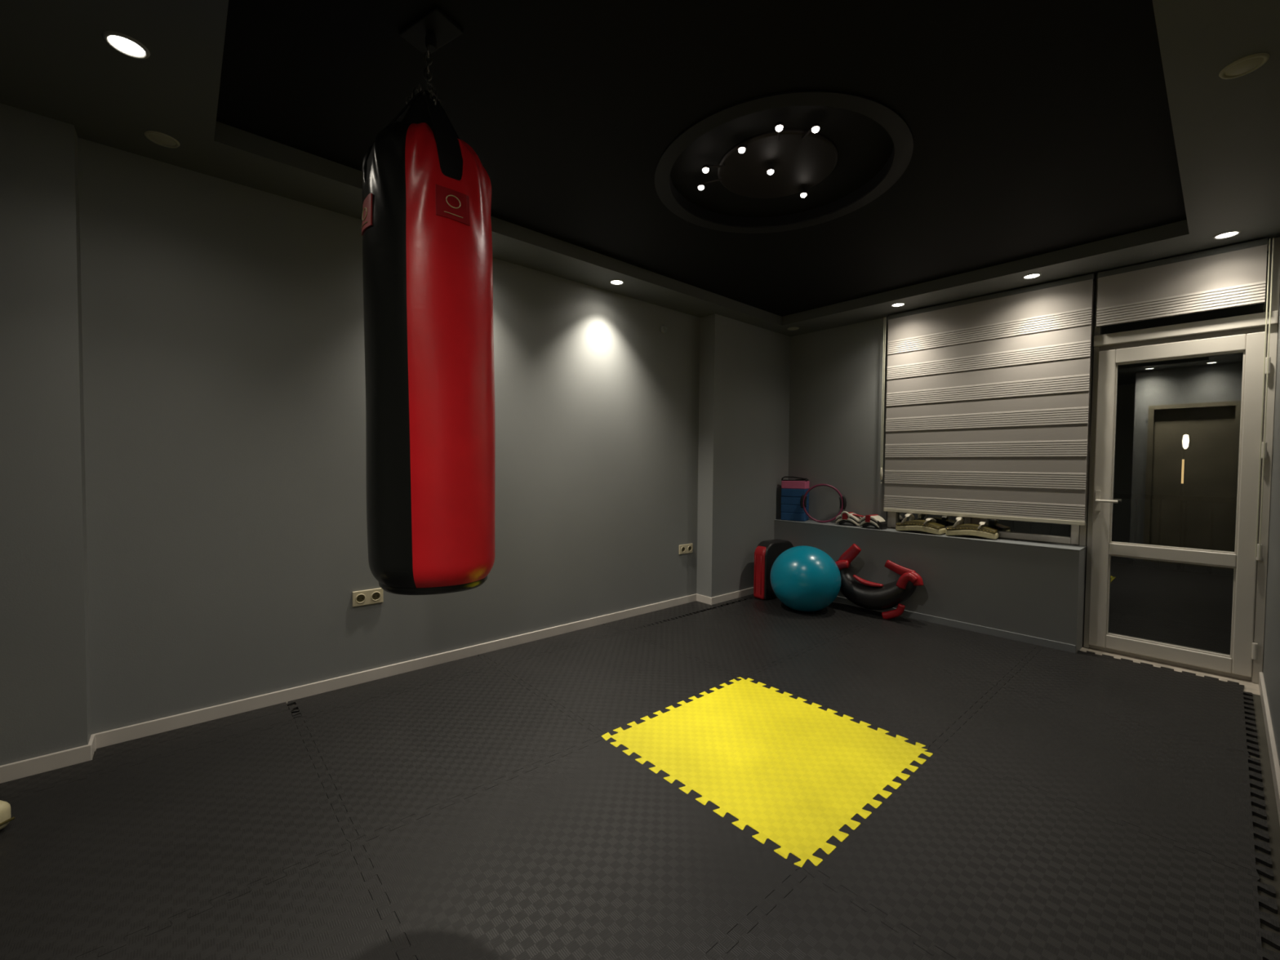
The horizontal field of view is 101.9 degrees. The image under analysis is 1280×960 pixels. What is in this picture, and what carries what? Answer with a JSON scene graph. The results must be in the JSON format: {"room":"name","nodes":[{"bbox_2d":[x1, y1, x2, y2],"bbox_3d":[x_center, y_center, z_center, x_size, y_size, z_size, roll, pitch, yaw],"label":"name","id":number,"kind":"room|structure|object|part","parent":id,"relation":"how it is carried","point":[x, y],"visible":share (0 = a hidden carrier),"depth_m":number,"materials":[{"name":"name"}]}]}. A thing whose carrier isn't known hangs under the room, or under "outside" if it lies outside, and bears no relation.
{"room":"exercise studio","nodes":[
{"label":"exercise studio","id":0,"kind":"room"},
{"bbox_2d":[0,102,791,765],"bbox_3d":[-0.890,-0.240,3.318,6.400,2.632,0.462,-1,2,-41],"label":"wall","id":1,"kind":"structure","parent":0,"point":[184,528],"depth_m":2.42,"materials":[{"name":"grey paint"}]},
{"bbox_2d":[102,31,150,59],"bbox_3d":[-1.560,-1.319,1.577,0.104,0.006,0.104,-1,2,-41],"label":"recessed light","id":2,"kind":"object","parent":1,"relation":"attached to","point":[126,45],"visible":1,"depth_m":1.57,"materials":[{"name":"grey"}]},
{"bbox_2d":[144,130,180,147],"bbox_3d":[-1.876,-1.335,2.038,0.104,0.006,0.104,-1,2,-41],"label":"recessed light","id":3,"kind":"object","parent":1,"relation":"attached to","point":[158,138],"visible":1,"depth_m":2.03,"materials":[{"name":"beige"}]},
{"bbox_2d":[352,587,383,606],"bbox_3d":[-1.447,0.624,2.763,0.149,0.079,0.015,-1,2,-41],"label":"wall socket","id":4,"kind":"object","parent":1,"relation":"attached to","point":[367,597],"visible":0.98,"depth_m":2.76,"materials":[{"name":"beige plastic"}]},
{"bbox_2d":[0,586,753,783],"bbox_3d":[-0.948,1.047,3.110,5.807,0.070,0.180,-1,2,-41],"label":"baseboard","id":5,"kind":"structure","parent":1,"relation":"attached to","point":[28,767],"depth_m":2.54,"materials":[{"name":"white wood"}]},
{"bbox_2d":[609,279,624,284],"bbox_3d":[-0.160,-1.365,3.582,0.104,0.006,0.104,-1,2,-41],"label":"recessed light","id":6,"kind":"object","parent":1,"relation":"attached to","point":[615,282],"visible":1,"depth_m":3.57,"materials":[{"name":"grey"}]},
{"bbox_2d":[679,543,693,554],"bbox_3d":[0.390,0.583,4.388,0.161,0.077,0.015,-1,2,-41],"label":"wall socket","id":7,"kind":"object","parent":1,"relation":"attached to","point":[683,548],"visible":1,"depth_m":4.38,"materials":[{"name":"beige plastic"}]},
{"bbox_2d":[787,327,799,330],"bbox_3d":[1.403,-1.384,4.752,0.104,0.006,0.104,-1,2,-41],"label":"recessed light","id":8,"kind":"object","parent":1,"relation":"attached to","point":[789,328],"visible":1,"depth_m":4.74,"materials":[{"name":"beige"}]},
{"bbox_2d":[0,0,1279,336],"bbox_3d":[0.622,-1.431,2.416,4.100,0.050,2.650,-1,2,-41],"label":"ceiling","id":9,"kind":"structure","parent":0,"point":[1037,127],"depth_m":1.97,"materials":[{"name":"black paint"}]},
{"bbox_2d":[361,5,495,595],"bbox_3d":[-0.656,-0.529,1.634,0.389,1.729,0.388,-1,2,-41],"label":"bag","id":10,"kind":"object","parent":9,"relation":"hanging from","point":[428,272],"visible":1,"depth_m":1.48,"materials":[{"name":"red leather"}]},
{"bbox_3d":[-0.751,-0.369,1.635,0.208,1.351,0.385,0,2,-3],"label":"black panel","id":11,"kind":"part","parent":10,"relation":"part of","materials":[{"name":"black leather"}]},
{"bbox_3d":[-0.693,-1.177,1.586,0.045,0.088,0.022,-1,2,-41],"label":"chain","id":12,"kind":"part","parent":10,"relation":"part of","materials":[{"name":"silver metal"}]},
{"bbox_3d":[-0.659,-1.285,1.612,0.022,0.136,0.022,1,2,21],"label":"chain","id":13,"kind":"part","parent":10,"relation":"part of","materials":[{"name":"silver metal"}]},
{"bbox_3d":[-0.632,-1.177,1.584,0.022,0.088,0.045,-1,2,-41],"label":"chain","id":14,"kind":"part","parent":10,"relation":"part of","materials":[{"name":"silver metal"}]},
{"bbox_3d":[-0.629,-1.178,1.645,0.045,0.088,0.022,-1,2,-41],"label":"chain","id":15,"kind":"part","parent":10,"relation":"part of","materials":[{"name":"silver metal"}]},
{"bbox_3d":[-0.565,-0.368,1.643,0.207,1.351,0.382,0,2,-3],"label":"red panel","id":16,"kind":"part","parent":10,"relation":"part of","materials":[{"name":"leather"}]},
{"bbox_2d":[697,121,838,198],"bbox_3d":[0.621,-1.426,2.394,0.581,0.060,0.631,-1,2,-41],"label":"ceiling lamp","id":17,"kind":"object","parent":9,"relation":"attached to","point":[779,162],"visible":1,"depth_m":2.36,"materials":[{"name":"black"}]},
{"bbox_3d":[0.295,-1.408,2.505,0.029,0.013,0.029,-1,2,-41],"label":"bulb","id":18,"kind":"part","parent":17,"relation":"part of","materials":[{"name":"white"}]},
{"bbox_3d":[0.298,-1.404,2.357,0.029,0.013,0.029,-1,2,-41],"label":"bulb","id":19,"kind":"part","parent":17,"relation":"part of","materials":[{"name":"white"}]},
{"bbox_3d":[0.432,-1.398,2.205,0.029,0.013,0.029,-1,2,-41],"label":"bulb","id":20,"kind":"part","parent":17,"relation":"part of","materials":[{"name":"white glass"}]},
{"bbox_3d":[0.595,-1.401,2.366,0.029,0.013,0.029,-1,2,-41],"label":"bulb","id":21,"kind":"part","parent":17,"relation":"part of","materials":[{"name":"white glass"}]},
{"bbox_3d":[0.552,-1.393,2.060,0.029,0.013,0.029,-1,2,-41],"label":"bulb","id":22,"kind":"part","parent":17,"relation":"part of","materials":[{"name":"white glass"}]},
{"bbox_3d":[0.809,-1.405,2.566,0.029,0.013,0.029,-1,2,-41],"label":"bulb","id":23,"kind":"part","parent":17,"relation":"part of","materials":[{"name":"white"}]},
{"bbox_3d":[0.699,-1.392,2.065,0.029,0.013,0.029,-1,2,-41],"label":"bulb","id":24,"kind":"part","parent":17,"relation":"part of","materials":[{"name":"white glass"}]},
{"bbox_2d":[654,89,913,233],"bbox_3d":[0.632,-1.402,2.412,1.130,0.008,1.130,-1,2,-41],"label":"trim","id":25,"kind":"structure","parent":9,"relation":"attached to","point":[897,127],"depth_m":2.10,"materials":[{"name":"black paint"}]},
{"bbox_2d":[92,610,1279,953],"bbox_3d":[0.068,1.191,2.057,6.130,0.138,3.800,-1,2,-41],"label":"floor","id":26,"kind":"structure","parent":0,"point":[1273,826],"depth_m":1.78,"materials":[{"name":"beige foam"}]},
{"bbox_2d":[0,708,301,800],"bbox_3d":[-1.952,1.096,2.082,0.997,0.011,0.152,-1,2,-41],"label":"floor mat","id":27,"kind":"object","parent":26,"relation":"on","point":[44,780],"visible":0.94,"depth_m":2.05,"materials":[{"name":"black plastic"}]},
{"bbox_2d":[0,719,358,959],"bbox_3d":[-1.575,1.112,1.656,0.997,0.011,1.049,-1,2,-41],"label":"floor mat","id":28,"kind":"object","parent":26,"relation":"on","point":[93,862],"visible":0.99,"depth_m":1.60,"materials":[{"name":"black plastic"}]},
{"bbox_2d":[93,702,288,759],"bbox_3d":[-1.928,1.091,2.275,0.638,0.011,0.102,-1,2,-41],"label":"floor mat","id":29,"kind":"object","parent":26,"relation":"on","point":[141,742],"visible":0.93,"depth_m":2.25,"materials":[{"name":"black plastic"}]},
{"bbox_2d":[75,842,417,959],"bbox_3d":[-0.918,1.140,0.914,0.997,0.011,0.997,-1,2,-41],"label":"floor mat","id":30,"kind":"object","parent":26,"relation":"on","point":[325,909],"visible":1,"depth_m":1.31,"materials":[{"name":"black plastic"}]},
{"bbox_2d":[287,654,497,719],"bbox_3d":[-1.264,1.083,2.760,0.997,0.011,0.256,-1,2,-41],"label":"floor mat","id":31,"kind":"object","parent":26,"relation":"on","point":[307,706],"visible":0.94,"depth_m":2.71,"materials":[{"name":"black plastic"}]},
{"bbox_2d":[295,666,603,843],"bbox_3d":[-0.852,1.100,2.296,0.997,0.011,1.049,-1,2,-41],"label":"floor mat","id":32,"kind":"object","parent":26,"relation":"on","point":[389,760],"visible":1,"depth_m":2.17,"materials":[{"name":"black plastic"}]},
{"bbox_2d":[477,623,623,666],"bbox_3d":[-0.541,1.071,3.400,0.997,0.011,0.256,-1,2,-41],"label":"floor mat","id":33,"kind":"object","parent":26,"relation":"on","point":[525,651],"visible":0.92,"depth_m":3.36,"materials":[{"name":"black plastic"}]},
{"bbox_2d":[351,736,806,959],"bbox_3d":[-0.195,1.128,1.554,0.997,0.011,0.997,-1,2,-41],"label":"floor mat","id":34,"kind":"object","parent":26,"relation":"on","point":[588,852],"visible":0.99,"depth_m":1.50,"materials":[{"name":"black plastic"}]},
{"bbox_2d":[494,631,741,736],"bbox_3d":[-0.129,1.088,2.935,0.997,0.011,1.049,-1,2,-41],"label":"floor mat","id":35,"kind":"object","parent":26,"relation":"on","point":[611,683],"visible":0.95,"depth_m":2.84,"materials":[{"name":"black plastic"}]},
{"bbox_2d":[603,600,715,631],"bbox_3d":[0.190,1.059,4.046,1.018,0.011,0.256,-1,2,-41],"label":"floor mat","id":36,"kind":"object","parent":26,"relation":"on","point":[637,621],"visible":0.92,"depth_m":4.02,"materials":[{"name":"black plastic"}]},
{"bbox_2d":[623,607,830,676],"bbox_3d":[0.593,1.076,3.575,0.997,0.011,1.049,-1,2,-41],"label":"floor mat","id":37,"kind":"object","parent":26,"relation":"on","point":[741,645],"visible":0.96,"depth_m":3.50,"materials":[{"name":"black plastic"}]},
{"bbox_2d":[712,594,754,607],"bbox_3d":[0.971,1.049,4.625,0.911,0.011,0.088,-1,2,-41],"label":"floor mat","id":38,"kind":"object","parent":26,"relation":"on","point":[750,596],"visible":0.54,"depth_m":4.51,"materials":[{"name":"black plastic"}]},
{"bbox_2d":[601,676,933,867],"bbox_3d":[0.527,1.116,2.193,0.997,0.011,0.997,-1,2,-41],"label":"mat","id":39,"kind":"object","parent":26,"relation":"on","point":[795,772],"visible":0.97,"depth_m":2.07,"materials":[{"name":"plastic"}]},
{"bbox_2d":[714,596,883,639],"bbox_3d":[1.305,1.065,4.205,0.968,0.011,1.049,-1,2,-41],"label":"floor mat","id":40,"kind":"object","parent":26,"relation":"on","point":[836,619],"visible":0.77,"depth_m":4.07,"materials":[{"name":"black plastic"}]},
{"bbox_2d":[753,538,793,599],"bbox_3d":[1.211,0.794,4.670,0.449,0.500,0.134,-1,2,-37],"label":"shield","id":41,"kind":"object","parent":40,"relation":"on","point":[766,552],"visible":0.66,"depth_m":4.54,"materials":[{"name":"black leather"}]},
{"bbox_2d":[769,545,840,612],"bbox_3d":[1.351,0.799,4.251,0.554,0.518,0.554,-1,2,-41],"label":"exercise ball","id":42,"kind":"object","parent":40,"relation":"on","point":[803,578],"visible":1,"depth_m":4.05,"materials":[{"name":"teal rubber"}]},
{"bbox_2d":[706,867,956,959],"bbox_3d":[0.418,1.154,0.861,0.997,0.011,0.917,-1,2,-41],"label":"floor mat","id":43,"kind":"object","parent":26,"relation":"on","point":[814,922],"visible":1,"depth_m":1.30,"materials":[{"name":"black plastic"}]},
{"bbox_2d":[740,639,1000,749],"bbox_3d":[1.250,1.104,2.833,0.997,0.011,0.997,-1,2,-41],"label":"floor mat","id":44,"kind":"object","parent":26,"relation":"on","point":[910,700],"visible":0.95,"depth_m":2.74,"materials":[{"name":"black plastic"}]},
{"bbox_2d":[829,615,1043,685],"bbox_3d":[1.962,1.092,3.463,0.968,0.011,0.997,-1,2,-41],"label":"floor mat","id":45,"kind":"object","parent":26,"relation":"on","point":[984,657],"visible":0.87,"depth_m":3.39,"materials":[{"name":"black plastic"}]},
{"bbox_2d":[835,543,923,619],"bbox_3d":[1.867,0.801,4.113,0.215,0.562,0.697,-1,2,-41],"label":"bag","id":46,"kind":"object","parent":45,"relation":"on","point":[862,593],"visible":0.96,"depth_m":4.03,"materials":[{"name":"black leather"}]},
{"bbox_2d":[801,749,1279,959],"bbox_3d":[1.141,1.142,1.501,0.997,0.011,0.917,-1,2,-41],"label":"floor mat","id":47,"kind":"object","parent":26,"relation":"on","point":[978,864],"visible":1,"depth_m":1.47,"materials":[{"name":"black plastic"}]},
{"bbox_2d":[928,685,1273,879],"bbox_3d":[1.863,1.130,2.140,0.997,0.011,0.917,-1,2,-41],"label":"floor mat","id":48,"kind":"object","parent":26,"relation":"on","point":[1191,793],"visible":0.98,"depth_m":2.02,"materials":[{"name":"black plastic"}]},
{"bbox_2d":[996,645,1259,757],"bbox_3d":[2.619,1.118,2.809,1.085,0.011,0.917,-1,2,-41],"label":"floor mat","id":49,"kind":"object","parent":26,"relation":"on","point":[1207,708],"visible":0.96,"depth_m":2.71,"materials":[{"name":"black plastic"}]},
{"bbox_3d":[-2.332,1.122,1.066,0.983,0.011,1.169,-1,2,-41],"label":"floor mat","id":50,"kind":"object","parent":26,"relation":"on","visible":0},
{"bbox_2d":[0,800,14,830],"bbox_3d":[-2.174,1.058,1.592,0.346,0.090,0.206,1,2,13],"label":"pad","id":51,"kind":"object","parent":50,"relation":"on","point":[5,807],"visible":1,"depth_m":1.63,"materials":[{"name":"beige leather"}]},
{"bbox_2d":[890,302,905,306],"bbox_3d":[1.999,-1.357,4.020,0.104,0.006,0.104,-1,2,-41],"label":"recessed light","id":52,"kind":"object","parent":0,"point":[900,304],"visible":1,"depth_m":4.02,"materials":[{"name":"grey"}]},
{"bbox_2d":[773,316,1086,653],"bbox_3d":[2.219,-0.144,4.263,0.493,2.442,2.248,-1,2,-41],"label":"wall","id":53,"kind":"structure","parent":0,"point":[836,393],"depth_m":4.41,"materials":[{"name":"grey paint"}]},
{"bbox_2d":[774,519,1085,551],"bbox_3d":[2.111,0.411,4.188,0.226,0.006,2.250,-1,2,-41],"label":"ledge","id":54,"kind":"structure","parent":53,"relation":"attached to","point":[1077,548],"depth_m":3.81,"materials":[{"name":"grey paint"}]},
{"bbox_2d":[780,511,808,521],"bbox_3d":[1.469,0.343,4.926,0.224,0.074,0.148,2,2,32],"label":"block","id":55,"kind":"object","parent":54,"relation":"on","point":[784,516],"visible":0.84,"depth_m":4.86,"materials":[{"name":"blue plastic"}]},
{"bbox_2d":[781,504,808,513],"bbox_3d":[1.469,0.268,4.925,0.224,0.074,0.148,2,2,33],"label":"block","id":56,"kind":"object","parent":55,"relation":"on","point":[784,508],"visible":0.84,"depth_m":4.87,"materials":[{"name":"blue plastic"}]},
{"bbox_2d":[781,496,808,505],"bbox_3d":[1.470,0.194,4.923,0.224,0.074,0.148,2,2,34],"label":"block","id":57,"kind":"object","parent":56,"relation":"on","point":[784,500],"visible":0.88,"depth_m":4.88,"materials":[{"name":"blue plastic"}]},
{"bbox_2d":[781,488,808,497],"bbox_3d":[1.471,0.119,4.918,0.224,0.074,0.148,2,2,33],"label":"block","id":58,"kind":"object","parent":57,"relation":"on","point":[784,491],"visible":0.87,"depth_m":4.86,"materials":[{"name":"blue plastic"}]},
{"bbox_2d":[781,480,809,488],"bbox_3d":[1.473,0.044,4.918,0.224,0.074,0.148,2,2,33],"label":"block","id":59,"kind":"object","parent":58,"relation":"on","point":[784,484],"visible":0.88,"depth_m":4.86,"materials":[{"name":"pink plastic"}]},
{"bbox_2d":[781,476,808,480],"bbox_3d":[1.462,-0.011,4.892,0.248,0.041,0.091,2,2,32],"label":"strap","id":60,"kind":"object","parent":59,"relation":"on","point":[802,478],"visible":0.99,"depth_m":4.88,"materials":[{"name":"black fabric"}]},
{"bbox_2d":[800,484,846,523],"bbox_3d":[1.658,0.211,4.707,0.396,0.354,0.048,1,2,25],"label":"ring","id":61,"kind":"object","parent":54,"relation":"on","point":[803,499],"visible":0.98,"depth_m":4.69,"materials":[{"name":"pink"}]},
{"bbox_2d":[835,511,864,525],"bbox_3d":[1.851,0.331,4.505,0.151,0.120,0.280,-1,2,-43],"label":"mitt","id":62,"kind":"object","parent":54,"relation":"on","point":[851,517],"visible":0.92,"depth_m":4.48,"materials":[{"name":"beige leather"}]},
{"bbox_2d":[859,514,886,529],"bbox_3d":[1.946,0.349,4.326,0.131,0.116,0.194,-1,2,-36],"label":"mitt","id":63,"kind":"object","parent":54,"relation":"on","point":[876,521],"visible":1,"depth_m":4.28,"materials":[{"name":"beige leather"}]},
{"bbox_2d":[895,513,946,534],"bbox_3d":[2.196,0.339,4.065,0.158,0.138,0.330,-1,2,-42],"label":"pad","id":64,"kind":"object","parent":54,"relation":"on","point":[926,526],"visible":1,"depth_m":4.01,"materials":[{"name":"beige leather"}]},
{"bbox_2d":[945,516,999,539],"bbox_3d":[2.446,0.348,3.822,0.319,0.138,0.158,2,2,41],"label":"pad","id":65,"kind":"object","parent":54,"relation":"on","point":[981,530],"visible":1,"depth_m":3.78,"materials":[{"name":"beige leather"}]},
{"bbox_2d":[833,595,1075,653],"bbox_3d":[2.024,1.049,4.129,0.006,0.062,2.234,-1,2,-41],"label":"baseboard","id":66,"kind":"structure","parent":53,"relation":"attached to","point":[978,628],"depth_m":3.67,"materials":[{"name":"grey paint"}]},
{"bbox_2d":[887,275,1096,546],"bbox_3d":[2.553,-0.465,3.911,0.090,1.770,1.291,-1,2,-41],"label":"window","id":67,"kind":"structure","parent":53,"relation":"in","point":[1078,533],"depth_m":3.46,"materials":[{"name":"white plastic"}]},
{"bbox_3d":[2.335,-0.458,4.143,0.070,1.726,0.586,-1,2,-41],"label":"sash","id":68,"kind":"part","parent":67,"relation":"part of","materials":[{"name":"white plastic"}]},
{"bbox_2d":[880,273,1094,525],"bbox_3d":[2.466,-0.532,3.845,0.066,1.620,1.324,-1,2,-41],"label":"window blind","id":69,"kind":"object","parent":67,"relation":"attached to","point":[988,396],"visible":1,"depth_m":3.73,"materials":[{"name":"grey fabric"}]},
{"bbox_3d":[2.021,-0.716,4.313,0.006,1.265,0.017,-1,2,-41],"label":"bead chain","id":70,"kind":"part","parent":69,"relation":"part of","materials":[{"name":"beige"}]},
{"bbox_3d":[2.460,0.264,3.847,0.020,0.028,1.286,-1,2,-41],"label":"rail","id":71,"kind":"part","parent":69,"relation":"part of","materials":[{"name":"beige"}]},
{"bbox_3d":[2.761,-0.440,3.662,0.070,1.726,0.570,-1,2,-41],"label":"sash","id":72,"kind":"part","parent":67,"relation":"part of","materials":[{"name":"white plastic"}]},
{"bbox_2d":[1080,646,1260,695],"bbox_3d":[3.124,1.139,3.100,0.290,0.039,0.765,-1,2,-41],"label":"trim","id":73,"kind":"structure","parent":53,"relation":"attached to","point":[1249,686],"depth_m":3.07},
{"bbox_2d":[1083,236,1279,684],"bbox_3d":[3.203,-0.101,3.121,0.174,2.442,0.760,-1,2,-41],"label":"door","id":74,"kind":"structure","parent":53,"relation":"in","point":[1245,334],"depth_m":3.00,"materials":[{"name":"white plastic"}]},
{"bbox_3d":[2.970,0.135,3.305,0.064,0.130,0.112,-1,2,-41],"label":"handle","id":75,"kind":"part","parent":74,"relation":"part of","materials":[{"name":"white plastic"}]},
{"bbox_2d":[1096,237,1274,557],"bbox_3d":[3.156,-0.453,3.076,0.059,1.722,0.714,-1,2,-41],"label":"door blind","id":76,"kind":"object","parent":53,"relation":"attached to","point":[1232,276],"visible":1,"depth_m":3.00,"materials":[{"name":"grey fabric"}]},
{"bbox_3d":[3.367,-0.436,2.797,0.006,1.710,0.017,-1,2,-41],"label":"bead chain","id":77,"kind":"part","parent":76,"relation":"part of","materials":[{"name":"beige plastic"}]},
{"bbox_2d":[1022,272,1041,279],"bbox_3d":[2.563,-1.334,3.395,0.104,0.006,0.104,-1,2,-41],"label":"recessed light","id":78,"kind":"object","parent":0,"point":[1029,276],"visible":1,"depth_m":3.39,"materials":[{"name":"grey"}]},
{"bbox_2d":[1262,294,1279,764],"bbox_3d":[1.317,-0.147,0.824,6.400,2.632,0.175,-1,2,-41],"label":"wall","id":79,"kind":"structure","parent":0,"point":[1271,660],"depth_m":2.50,"materials":[{"name":"grey paint"}]},
{"bbox_2d":[1212,230,1241,239],"bbox_3d":[3.137,-1.310,2.775,0.104,0.006,0.104,-1,2,-41],"label":"recessed light","id":80,"kind":"object","parent":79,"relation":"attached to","point":[1233,233],"visible":1,"depth_m":2.77,"materials":[{"name":"grey"}]},
{"bbox_2d":[1218,53,1270,79],"bbox_3d":[1.883,-1.288,1.618,0.104,0.006,0.104,-1,2,-41],"label":"recessed light","id":81,"kind":"object","parent":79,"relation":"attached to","point":[1247,64],"visible":1,"depth_m":1.61,"materials":[{"name":"beige"}]},
{"bbox_2d":[1258,671,1279,824],"bbox_3d":[1.651,1.123,1.293,4.750,0.072,0.014,-1,2,-41],"label":"baseboard","id":82,"kind":"structure","parent":79,"relation":"attached to","point":[1274,762],"depth_m":2.15,"materials":[{"name":"white wood"}]},
{"label":"outside","id":83,"kind":"structure","parent":0,"visible":0},
{"bbox_2d":[1108,610,1231,654],"bbox_3d":[3.387,1.205,4.328,1.290,0.140,4.800,-1,2,-41],"label":"floor","id":84,"kind":"structure","parent":83,"point":[1190,635],"depth_m":3.93,"materials":[{"name":"concrete"}]},
{"bbox_2d":[903,493,1236,630],"bbox_3d":[3.913,0.686,4.773,0.100,1.160,4.800,-1,2,-41],"label":"balcony railing","id":85,"kind":"object","parent":84,"relation":"on","point":[1189,597],"visible":0.25,"depth_m":4.24,"materials":[{"name":"metal"}]},
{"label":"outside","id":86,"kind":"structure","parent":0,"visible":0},
{"bbox_2d":[1177,434,1189,569],"bbox_3d":[6.735,1.638,6.506,0.095,4.410,0.100,-1,2,-41],"label":"street lamp","id":87,"kind":"object","parent":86,"point":[1185,441],"visible":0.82,"depth_m":6.46,"materials":[{"name":"beige"}]},
{"bbox_3d":[6.734,1.728,6.509,0.095,4.230,0.100,-1,2,-41],"label":"post","id":88,"kind":"part","parent":87,"relation":"part of","materials":[{"name":"black metal"}]},
{"bbox_3d":[6.751,-0.107,6.455,0.019,0.300,0.020,-1,2,-41],"label":"lit stem","id":89,"kind":"part","parent":87,"relation":"part of","materials":[{"name":"beige"}]}
]}

